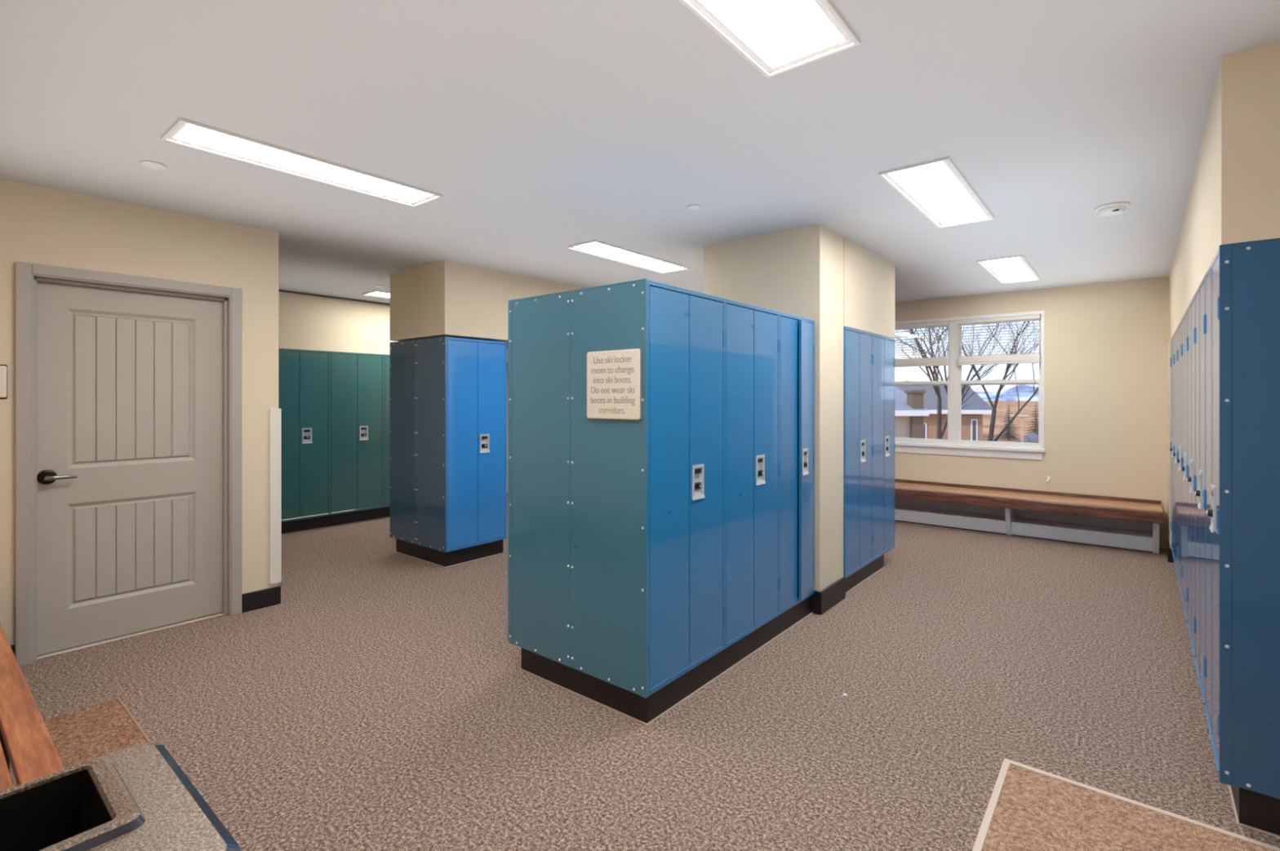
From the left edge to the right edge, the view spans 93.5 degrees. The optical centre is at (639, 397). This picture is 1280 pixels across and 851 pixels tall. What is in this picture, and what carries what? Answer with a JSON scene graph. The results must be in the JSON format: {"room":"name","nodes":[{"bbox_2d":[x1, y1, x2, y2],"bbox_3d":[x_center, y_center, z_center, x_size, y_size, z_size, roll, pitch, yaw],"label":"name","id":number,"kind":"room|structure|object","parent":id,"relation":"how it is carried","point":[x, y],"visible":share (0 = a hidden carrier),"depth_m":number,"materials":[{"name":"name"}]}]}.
{"room":"locker room","nodes":[
{"label":"locker room","id":0,"kind":"room"},
{"bbox_2d":[10,644,14,654],"bbox_3d":[-3.590,1.397,3.000,0.024,0.125,0.656,0,0,39],"label":"baseboard","id":1,"kind":"structure","parent":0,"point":[12,646],"depth_m":3.24,"materials":[{"name":"black plastic"}]},
{"bbox_2d":[0,178,278,645],"bbox_3d":[-4.312,0.145,4.429,2.920,2.630,1.960,0,0,39],"label":"wall","id":2,"kind":"structure","parent":0,"point":[40,225],"depth_m":3.75,"materials":[{"name":"beige paint"}]},
{"bbox_2d":[0,364,7,399],"bbox_3d":[-3.431,-0.085,3.182,0.020,0.184,0.120,0,0,39],"label":"wall plate","id":3,"kind":"object","parent":2,"relation":"attached to","point":[3,368],"visible":1,"depth_m":3.21,"materials":[{"name":"white plastic"}]},
{"bbox_2d":[14,261,241,667],"bbox_3d":[-3.091,0.362,3.707,0.165,2.196,1.068,0,0,39],"label":"door","id":4,"kind":"structure","parent":2,"relation":"in","point":[128,388],"depth_m":3.65,"materials":[{"name":"grey paint"}]},
{"bbox_2d":[241,585,280,613],"bbox_3d":[-3.487,1.397,4.876,2.234,0.125,0.245,0,0,39],"label":"baseboard","id":5,"kind":"structure","parent":2,"relation":"attached to","point":[260,599],"depth_m":4.17,"materials":[{"name":"black plastic"}]},
{"bbox_2d":[269,408,281,585],"bbox_3d":[-2.592,0.694,4.259,0.071,1.233,0.074,0,0,39],"label":"guard","id":6,"kind":"object","parent":2,"relation":"attached to","point":[275,415],"visible":0.95,"depth_m":4.24,"materials":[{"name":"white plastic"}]},
{"bbox_2d":[278,291,507,492],"bbox_3d":[-2.736,0.145,8.318,0.450,2.630,6.060,0,0,39],"label":"wall","id":7,"kind":"structure","parent":0,"point":[305,322],"depth_m":6.97,"materials":[{"name":"beige paint"}]},
{"bbox_2d":[278,289,390,305],"bbox_3d":[-2.556,-1.160,8.171,0.015,0.020,6.060,0,0,39],"label":"trim","id":8,"kind":"structure","parent":7,"relation":"attached to","point":[280,291],"depth_m":6.94,"materials":[{"name":"brown"}]},
{"bbox_2d":[390,260,583,350],"bbox_3d":[-1.405,-0.855,6.165,0.913,0.630,1.935,0,0,39],"label":"wall column","id":9,"kind":"structure","parent":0,"point":[447,299],"depth_m":5.41,"materials":[{"name":"beige paint"}]},
{"bbox_2d":[0,0,1279,303],"bbox_3d":[0.392,-1.245,4.518,10.300,0.150,8.400,0,0,39],"label":"ceiling","id":10,"kind":"structure","parent":0,"point":[542,128],"depth_m":2.59,"materials":[{"name":"grey paint"}]},
{"bbox_2d":[140,160,167,169],"bbox_3d":[-2.436,-1.165,3.017,0.104,0.013,0.104,0,0,39],"label":"smoke detector","id":11,"kind":"object","parent":10,"relation":"attached to","point":[149,164],"visible":1,"depth_m":3.00,"materials":[{"name":"white plastic"}]},
{"bbox_2d":[160,117,442,207],"bbox_3d":[-1.642,-1.179,3.082,0.300,0.043,1.235,0,0,39],"label":"ceiling light","id":12,"kind":"object","parent":10,"relation":"attached to","point":[184,132],"visible":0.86,"depth_m":2.98,"materials":[{"name":"white plastic"}]},
{"bbox_2d":[362,290,390,298],"bbox_3d":[-2.604,-1.179,7.146,0.315,0.043,1.250,0,0,39],"label":"ceiling light","id":13,"kind":"object","parent":10,"relation":"attached to","point":[375,293],"visible":0.3,"depth_m":6.79,"materials":[{"name":"white plastic"}]},
{"bbox_2d":[369,292,390,297],"bbox_3d":[-2.604,-1.179,7.146,0.244,0.022,1.179,0,0,39],"label":"diffuser","id":14,"kind":"object","parent":13,"relation":"attached to","point":[374,294],"depth_m":6.83,"materials":[{"name":"white plastic"}]},
{"bbox_2d":[374,284,383,287],"bbox_3d":[-2.720,-1.165,6.279,0.090,0.013,0.090,0,0,39],"label":"sprinkler","id":15,"kind":"object","parent":10,"relation":"attached to","point":[375,286],"visible":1,"depth_m":6.25,"materials":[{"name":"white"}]},
{"bbox_2d":[565,240,689,273],"bbox_3d":[-0.062,-1.179,5.029,0.310,0.043,1.230,0,0,39],"label":"ceiling light","id":16,"kind":"object","parent":10,"relation":"attached to","point":[594,247],"visible":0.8,"depth_m":4.98,"materials":[{"name":"white plastic"}]},
{"bbox_2d":[687,204,700,209],"bbox_3d":[0.330,-1.165,3.678,0.080,0.013,0.080,0,0,39],"label":"sprinkler","id":17,"kind":"object","parent":10,"relation":"attached to","point":[693,206],"visible":1,"depth_m":3.66,"materials":[{"name":"white"}]},
{"bbox_2d":[678,0,860,79],"bbox_3d":[0.198,-1.179,1.593,0.335,0.043,1.250,0,0,39],"label":"ceiling light","id":18,"kind":"object","parent":10,"relation":"attached to","point":[776,37],"visible":0.97,"depth_m":1.91,"materials":[{"name":"white plastic"}]},
{"bbox_2d":[698,0,844,67],"bbox_3d":[0.198,-1.179,1.593,0.264,0.022,1.179,0,0,39],"label":"diffuser","id":19,"kind":"object","parent":18,"relation":"attached to","point":[777,33],"depth_m":1.90,"materials":[{"name":"white plastic"}]},
{"bbox_2d":[878,156,994,228],"bbox_3d":[1.768,-1.179,3.513,0.333,0.043,1.270,0,0,39],"label":"ceiling light","id":20,"kind":"object","parent":10,"relation":"attached to","point":[937,188],"visible":0.85,"depth_m":3.41,"materials":[{"name":"white plastic"}]},
{"bbox_2d":[977,254,1040,284],"bbox_3d":[3.400,-1.179,5.517,0.333,0.043,1.270,0,0,39],"label":"ceiling light","id":21,"kind":"object","parent":10,"relation":"attached to","point":[1015,268],"visible":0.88,"depth_m":5.46,"materials":[{"name":"white plastic"}]},
{"bbox_2d":[982,257,1035,281],"bbox_3d":[3.400,-1.179,5.517,0.262,0.022,1.199,0,0,39],"label":"diffuser","id":22,"kind":"object","parent":21,"relation":"attached to","point":[1010,269],"depth_m":5.49,"materials":[{"name":"white plastic"}]},
{"bbox_2d":[1094,201,1129,216],"bbox_3d":[2.882,-1.145,3.675,0.170,0.050,0.170,0,0,39],"label":"smoke detector","id":23,"kind":"object","parent":10,"relation":"attached to","point":[1113,208],"visible":1,"depth_m":3.63,"materials":[{"name":"white plastic"}]},
{"bbox_2d":[9,492,1279,850],"bbox_3d":[0.392,1.520,4.518,10.300,0.120,8.400,0,0,39],"label":"floor","id":24,"kind":"structure","parent":0,"point":[385,703],"depth_m":2.79,"materials":[{"name":"brown carpet"}]},
{"bbox_2d":[0,623,64,791],"bbox_3d":[-2.288,1.235,1.894,3.300,0.450,0.517,0,0,39],"label":"slatted bench","id":25,"kind":"object","parent":24,"relation":"on","point":[26,743],"visible":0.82,"depth_m":1.83,"materials":[{"name":"brown wood"}]},
{"bbox_2d":[43,697,151,768],"bbox_3d":[-1.948,1.456,2.201,1.800,0.009,0.382,0,0,39],"label":"floor mat","id":26,"kind":"object","parent":24,"relation":"on","point":[81,735],"visible":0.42,"depth_m":2.62,"materials":[{"name":"beige carpet"}]},
{"bbox_2d":[0,742,242,850],"bbox_3d":[-0.810,1.004,0.684,0.430,0.911,0.518,0,0,39],"label":"waste bin","id":27,"kind":"object","parent":24,"relation":"on","point":[137,797],"visible":1,"depth_m":0.85,"materials":[{"name":"grey"}]},
{"bbox_2d":[278,348,329,522],"bbox_3d":[-3.843,0.400,6.636,0.478,1.840,0.626,0,0,39],"label":"locker","id":28,"kind":"object","parent":24,"relation":"on","point":[304,375],"visible":0.76,"depth_m":6.54,"materials":[{"name":"green metal"}]},
{"bbox_2d":[302,427,312,444],"bbox_3d":[-3.628,0.414,6.556,0.022,0.168,0.106,0,0,39],"label":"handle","id":29,"kind":"object","parent":28,"relation":"on","point":[307,433],"depth_m":6.56,"materials":[{"name":"silver metal"}]},
{"bbox_2d":[281,506,390,534],"bbox_3d":[-3.701,1.391,6.872,0.392,0.139,2.592,0,0,39],"label":"plinth","id":30,"kind":"object","parent":24,"relation":"on","point":[299,526],"visible":0.12,"depth_m":6.85,"materials":[{"name":"black plastic"}]},
{"bbox_2d":[329,351,383,515],"bbox_3d":[-3.447,0.400,7.122,0.478,1.840,0.626,0,0,39],"label":"locker","id":31,"kind":"object","parent":24,"relation":"on","point":[356,380],"visible":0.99,"depth_m":6.97,"materials":[{"name":"green metal"}]},
{"bbox_2d":[359,426,368,440],"bbox_3d":[-3.232,0.414,7.041,0.022,0.168,0.106,0,0,39],"label":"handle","id":32,"kind":"object","parent":31,"relation":"on","point":[363,430],"depth_m":7.04,"materials":[{"name":"silver metal"}]},
{"bbox_2d":[383,354,390,507],"bbox_3d":[-3.052,0.400,7.607,0.478,1.840,0.626,0,0,39],"label":"locker","id":33,"kind":"object","parent":24,"relation":"on","point":[386,357],"visible":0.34,"depth_m":7.25,"materials":[{"name":"green metal"}]},
{"bbox_2d":[390,339,416,544],"bbox_3d":[-1.994,0.399,5.819,0.476,1.846,0.660,0,0,39],"label":"locker","id":34,"kind":"object","parent":24,"relation":"on","point":[402,353],"visible":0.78,"depth_m":5.55,"materials":[{"name":"blue metal"}]},
{"bbox_2d":[395,538,504,568],"bbox_3d":[-1.794,1.391,5.670,0.832,0.139,0.627,0,0,39],"label":"plinth","id":35,"kind":"object","parent":24,"relation":"on","point":[451,558],"visible":0.66,"depth_m":5.40,"materials":[{"name":"black plastic"}]},
{"bbox_2d":[416,336,506,552],"bbox_3d":[-1.626,0.399,5.519,0.476,1.846,0.660,0,0,39],"label":"locker","id":36,"kind":"object","parent":24,"relation":"on","point":[461,384],"visible":1,"depth_m":5.33,"materials":[{"name":"blue metal"}]},
{"bbox_2d":[480,434,489,453],"bbox_3d":[-1.407,0.414,5.445,0.022,0.168,0.106,0,0,39],"label":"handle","id":37,"kind":"object","parent":36,"relation":"on","point":[484,438],"depth_m":5.45,"materials":[{"name":"silver metal"}]},
{"bbox_2d":[507,290,570,667],"bbox_3d":[-0.325,0.399,3.356,0.494,1.846,0.667,0,0,39],"label":"locker","id":38,"kind":"object","parent":24,"relation":"on","point":[539,327],"visible":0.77,"depth_m":3.08,"materials":[{"name":"teal metal"}]},
{"bbox_2d":[570,278,724,698],"bbox_3d":[0.057,0.399,3.044,0.494,1.846,0.667,0,0,39],"label":"locker","id":39,"kind":"object","parent":24,"relation":"on","point":[647,494],"visible":1,"depth_m":2.82,"materials":[{"name":"blue metal"}]},
{"bbox_2d":[586,348,641,420],"bbox_3d":[-0.124,-0.059,2.756,0.326,0.316,0.013,0,0,39],"label":"notice sign","id":40,"kind":"object","parent":39,"relation":"attached to","point":[614,377],"visible":1,"depth_m":2.74,"materials":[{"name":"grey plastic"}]},
{"bbox_2d":[692,463,705,500],"bbox_3d":[0.283,0.414,2.964,0.022,0.168,0.106,0,0,39],"label":"handle","id":41,"kind":"object","parent":39,"relation":"on","point":[698,469],"depth_m":2.97,"materials":[{"name":"silver metal"}]},
{"bbox_2d":[519,595,813,726],"bbox_3d":[0.262,1.391,3.652,0.875,0.139,1.804,0,0,39],"label":"plinth","id":42,"kind":"object","parent":24,"relation":"on","point":[629,704],"visible":0.42,"depth_m":3.01,"materials":[{"name":"black plastic"}]},
{"bbox_2d":[724,298,778,648],"bbox_3d":[0.468,0.400,3.548,0.494,1.840,0.632,0,0,39],"label":"locker","id":43,"kind":"object","parent":24,"relation":"on","point":[751,332],"visible":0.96,"depth_m":3.37,"materials":[{"name":"blue metal"}]},
{"bbox_2d":[755,454,765,485],"bbox_3d":[0.689,0.414,3.462,0.022,0.168,0.106,0,0,39],"label":"handle","id":44,"kind":"object","parent":43,"relation":"on","point":[760,459],"depth_m":3.47,"materials":[{"name":"silver metal"}]},
{"bbox_2d":[778,311,814,615],"bbox_3d":[0.839,0.400,3.990,0.511,1.840,0.523,0,0,39],"label":"locker","id":45,"kind":"object","parent":24,"relation":"on","point":[796,334],"visible":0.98,"depth_m":3.83,"materials":[{"name":"blue metal"}]},
{"bbox_2d":[802,448,808,475],"bbox_3d":[1.067,0.414,3.900,0.022,0.168,0.106,0,0,34],"label":"handle","id":46,"kind":"object","parent":45,"relation":"on","point":[805,451],"depth_m":3.91,"materials":[{"name":"silver metal"}]},
{"bbox_2d":[843,326,872,578],"bbox_3d":[1.513,0.400,4.755,0.478,1.840,0.600,0,0,39],"label":"locker","id":47,"kind":"object","parent":24,"relation":"on","point":[857,344],"visible":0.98,"depth_m":4.57,"materials":[{"name":"blue metal"}]},
{"bbox_2d":[860,440,866,462],"bbox_3d":[1.728,0.414,4.674,0.022,0.168,0.106,0,0,39],"label":"handle","id":48,"kind":"object","parent":47,"relation":"on","point":[863,442],"depth_m":4.68,"materials":[{"name":"silver metal"}]},
{"bbox_2d":[845,554,884,594],"bbox_3d":[1.623,1.391,4.925,0.427,0.139,1.015,0,0,39],"label":"plinth","id":49,"kind":"object","parent":24,"relation":"on","point":[854,580],"visible":0.16,"depth_m":4.80,"materials":[{"name":"black plastic"}]},
{"bbox_2d":[872,333,894,561],"bbox_3d":[1.889,0.400,5.218,0.478,1.840,0.593,0,0,39],"label":"locker","id":50,"kind":"object","parent":24,"relation":"on","point":[883,347],"visible":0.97,"depth_m":5.05,"materials":[{"name":"blue metal"}]},
{"bbox_2d":[884,435,889,457],"bbox_3d":[2.104,0.414,5.137,0.022,0.168,0.106,0,0,39],"label":"handle","id":51,"kind":"object","parent":50,"relation":"on","point":[886,437],"depth_m":5.15,"materials":[{"name":"silver metal"}]},
{"bbox_2d":[894,479,1163,554],"bbox_3d":[3.222,1.231,7.016,4.332,0.458,0.549,0,0,39],"label":"bench","id":52,"kind":"object","parent":24,"relation":"on","point":[1116,522],"visible":0.62,"depth_m":6.29,"materials":[{"name":"brown wood"}]},
{"bbox_2d":[972,758,1279,850],"bbox_3d":[1.596,1.456,0.766,2.293,0.009,2.405,0,0,39],"label":"floor mat","id":53,"kind":"object","parent":24,"relation":"on","point":[1029,809],"visible":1,"depth_m":2.06,"materials":[{"name":"beige carpet"}]},
{"bbox_2d":[1169,334,1173,558],"bbox_3d":[4.681,0.400,4.960,0.478,1.840,0.605,0,0,40],"label":"locker","id":54,"kind":"object","parent":24,"relation":"on","point":[1172,338],"visible":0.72,"depth_m":5.07,"materials":[{"name":"blue metal"}]},
{"bbox_2d":[1173,328,1177,574],"bbox_3d":[4.295,0.400,4.495,0.478,1.840,0.605,0,0,40],"label":"locker","id":55,"kind":"object","parent":24,"relation":"on","point":[1175,356],"visible":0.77,"depth_m":4.61,"materials":[{"name":"blue metal"}]},
{"bbox_2d":[1174,440,1176,463],"bbox_3d":[4.080,0.414,4.578,0.022,0.168,0.106,0,0,40],"label":"handle","id":56,"kind":"object","parent":55,"relation":"on","point":[1175,441],"depth_m":4.55,"materials":[{"name":"silver metal"}]},
{"bbox_2d":[1176,319,1182,596],"bbox_3d":[3.908,0.400,4.029,0.478,1.840,0.605,0,0,40],"label":"locker","id":57,"kind":"object","parent":24,"relation":"on","point":[1180,326],"visible":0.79,"depth_m":4.14,"materials":[{"name":"blue metal"}]},
{"bbox_2d":[1177,445,1180,471],"bbox_3d":[3.694,0.414,4.112,0.022,0.168,0.106,0,0,40],"label":"handle","id":58,"kind":"object","parent":57,"relation":"on","point":[1179,460],"depth_m":4.11,"materials":[{"name":"silver metal"}]},
{"bbox_2d":[1181,308,1187,622],"bbox_3d":[3.522,0.400,3.564,0.478,1.840,0.605,0,0,40],"label":"locker","id":59,"kind":"object","parent":24,"relation":"on","point":[1184,319],"visible":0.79,"depth_m":3.69,"materials":[{"name":"blue metal"}]},
{"bbox_2d":[1182,451,1186,480],"bbox_3d":[3.307,0.414,3.647,0.022,0.168,0.106,0,0,40],"label":"handle","id":60,"kind":"object","parent":59,"relation":"on","point":[1184,452],"depth_m":3.61,"materials":[{"name":"silver metal"}]},
{"bbox_2d":[1186,294,1195,657],"bbox_3d":[3.135,0.400,3.099,0.478,1.840,0.605,0,0,40],"label":"locker","id":61,"kind":"object","parent":24,"relation":"on","point":[1191,308],"visible":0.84,"depth_m":3.22,"materials":[{"name":"blue metal"}]},
{"bbox_2d":[1189,459,1192,493],"bbox_3d":[2.921,0.414,3.182,0.022,0.168,0.106,0,0,40],"label":"handle","id":62,"kind":"object","parent":61,"relation":"on","point":[1191,460],"depth_m":3.15,"materials":[{"name":"silver metal"}]},
{"bbox_2d":[1194,275,1204,706],"bbox_3d":[2.748,0.400,2.633,0.478,1.840,0.605,0,0,40],"label":"locker","id":63,"kind":"object","parent":24,"relation":"on","point":[1199,335],"visible":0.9,"depth_m":2.71,"materials":[{"name":"blue metal"}]},
{"bbox_2d":[1197,470,1201,509],"bbox_3d":[2.534,0.414,2.716,0.022,0.168,0.106,0,0,40],"label":"handle","id":64,"kind":"object","parent":63,"relation":"on","point":[1199,492],"depth_m":2.68,"materials":[{"name":"silver metal"}]},
{"bbox_2d":[1204,238,1279,799],"bbox_3d":[2.357,0.399,2.162,0.478,1.846,0.620,0,0,40],"label":"locker","id":65,"kind":"object","parent":24,"relation":"on","point":[1242,316],"visible":1,"depth_m":2.03,"materials":[{"name":"blue metal"}]},
{"bbox_2d":[1208,484,1214,533],"bbox_3d":[2.148,0.414,2.251,0.022,0.168,0.106,0,0,40],"label":"handle","id":66,"kind":"object","parent":65,"relation":"on","point":[1211,512],"depth_m":2.25,"materials":[{"name":"silver metal"}]},
{"bbox_2d":[1227,785,1279,839],"bbox_3d":[3.542,1.391,3.551,0.402,0.139,4.217,0,0,40],"label":"plinth","id":67,"kind":"object","parent":24,"relation":"on","point":[1255,811],"visible":0.18,"depth_m":2.03,"materials":[{"name":"black plastic"}]},
{"bbox_2d":[703,223,843,591],"bbox_3d":[0.986,0.145,4.511,0.930,2.630,0.430,0,0,39],"label":"column","id":68,"kind":"structure","parent":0,"point":[798,272],"depth_m":4.21,"materials":[{"name":"beige paint"}]},
{"bbox_2d":[811,577,845,615],"bbox_3d":[0.986,1.383,4.508,0.954,0.155,0.445,0,0,39],"label":"baseboard","id":69,"kind":"structure","parent":68,"relation":"attached to","point":[824,600],"depth_m":4.14,"materials":[{"name":"black plastic"}]},
{"bbox_2d":[843,236,894,338],"bbox_3d":[1.507,-0.847,5.144,0.938,0.647,1.210,0,0,39],"label":"wall","id":70,"kind":"structure","parent":0,"point":[868,278],"depth_m":4.77,"materials":[{"name":"beige paint"}]},
{"bbox_2d":[894,276,1168,548],"bbox_3d":[2.975,0.145,7.689,10.300,2.630,0.180,0,0,39],"label":"wall","id":71,"kind":"structure","parent":0,"point":[1105,344],"depth_m":6.21,"materials":[{"name":"beige paint"}]},
{"bbox_2d":[894,311,1045,460],"bbox_3d":[3.609,-0.133,7.111,1.973,1.605,0.175,0,0,39],"label":"window","id":72,"kind":"structure","parent":71,"relation":"in","point":[954,445],"depth_m":7.01,"materials":[{"name":"white plastic"}]},
{"bbox_2d":[894,321,948,384],"bbox_3d":[3.253,-0.529,7.363,0.942,0.736,0.060,0,0,39],"label":"window blind","id":73,"kind":"object","parent":72,"relation":"attached to","point":[935,361],"visible":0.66,"depth_m":7.24,"materials":[{"name":"white plastic"}]},
{"bbox_2d":[958,314,1040,382],"bbox_3d":[4.011,-0.529,6.746,0.793,0.736,0.060,0,0,39],"label":"window blind","id":74,"kind":"object","parent":72,"relation":"attached to","point":[1019,357],"visible":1,"depth_m":6.72,"materials":[{"name":"white plastic"}]},
{"bbox_2d":[1167,41,1279,548],"bbox_3d":[4.452,0.145,3.215,2.358,2.630,4.890,0,0,39],"label":"wall","id":75,"kind":"structure","parent":0,"point":[1233,197],"depth_m":2.05,"materials":[{"name":"beige paint"}]},
{"bbox_2d":[1166,542,1173,563],"bbox_3d":[4.920,1.397,5.359,0.342,0.125,0.315,0,0,39],"label":"baseboard","id":76,"kind":"structure","parent":75,"relation":"attached to","point":[1169,553],"depth_m":5.34,"materials":[{"name":"black plastic"}]},
{"label":"outside","id":77,"kind":"structure","parent":0,"visible":0},
{"bbox_2d":[982,401,1038,442],"bbox_3d":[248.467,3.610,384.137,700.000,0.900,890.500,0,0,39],"label":"ground","id":78,"kind":"structure","parent":77,"point":[1002,406],"depth_m":89.27,"materials":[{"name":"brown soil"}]},
{"bbox_2d":[894,386,928,438],"bbox_3d":[5.498,1.225,25.313,9.600,4.070,7.760,0,0,0],"label":"house","id":79,"kind":"structure","parent":78,"relation":"on","point":[909,410],"depth_m":21.63,"materials":[{"name":"beige"}]},
{"bbox_2d":[895,385,992,440],"bbox_3d":[15.420,1.225,33.051,4.600,4.070,7.260,0,0,9],"label":"house","id":80,"kind":"structure","parent":78,"relation":"on","point":[972,414],"depth_m":29.89,"materials":[{"name":"beige"}]},
{"bbox_2d":[894,326,1010,439],"bbox_3d":[7.402,0.187,14.343,3.265,6.050,2.453,0,0,12],"label":"bare tree","id":81,"kind":"object","parent":78,"relation":"on","point":[944,366],"visible":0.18,"depth_m":14.25,"materials":[{"name":"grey plant"}]},
{"bbox_2d":[894,322,1012,439],"bbox_3d":[5.211,0.043,10.655,2.737,6.333,3.020,0,0,13],"label":"bare tree","id":82,"kind":"object","parent":78,"relation":"on","point":[940,435],"visible":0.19,"depth_m":10.72,"materials":[{"name":"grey plant"}]},
{"bbox_2d":[946,320,1039,441],"bbox_3d":[7.314,-0.015,12.185,2.162,6.470,3.666,0,0,-29],"label":"bare tree","id":83,"kind":"object","parent":78,"relation":"on","point":[990,438],"visible":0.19,"depth_m":11.78,"materials":[{"name":"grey plant"}]},
{"bbox_2d":[976,384,1038,401],"bbox_3d":[375.805,-5.040,635.429,620.000,17.000,180.000,0,0,39],"label":"hills","id":84,"kind":"structure","parent":78,"relation":"on","point":[1024,392],"depth_m":573.01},
{"bbox_2d":[995,404,1020,440],"bbox_3d":[27.595,1.823,44.951,1.595,2.713,1.721,0,0,-26],"label":"conifer","id":85,"kind":"object","parent":78,"relation":"on","point":[1008,432],"visible":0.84,"depth_m":44.84,"materials":[{"name":"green plant"}]},
{"bbox_2d":[1008,414,1030,442],"bbox_3d":[18.966,2.020,30.080,0.850,2.320,0.320,0,0,39],"label":"lamp post","id":86,"kind":"object","parent":78,"relation":"on","point":[1022,416],"visible":0.87,"depth_m":29.97,"materials":[{"name":"beige metal"}]},
{"bbox_2d":[1016,432,1038,443],"bbox_3d":[23.511,2.705,35.953,1.720,1.251,1.493,0,0,24],"label":"boulder","id":87,"kind":"object","parent":78,"relation":"on","point":[1031,437],"visible":0.3,"depth_m":35.70,"materials":[{"name":"grey"}]},
{"bbox_2d":[1023,403,1038,436],"bbox_3d":[26.326,1.774,39.925,1.788,2.811,1.970,0,0,-4],"label":"conifer","id":88,"kind":"object","parent":78,"relation":"on","point":[1036,424],"visible":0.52,"depth_m":39.91,"materials":[{"name":"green plant"}]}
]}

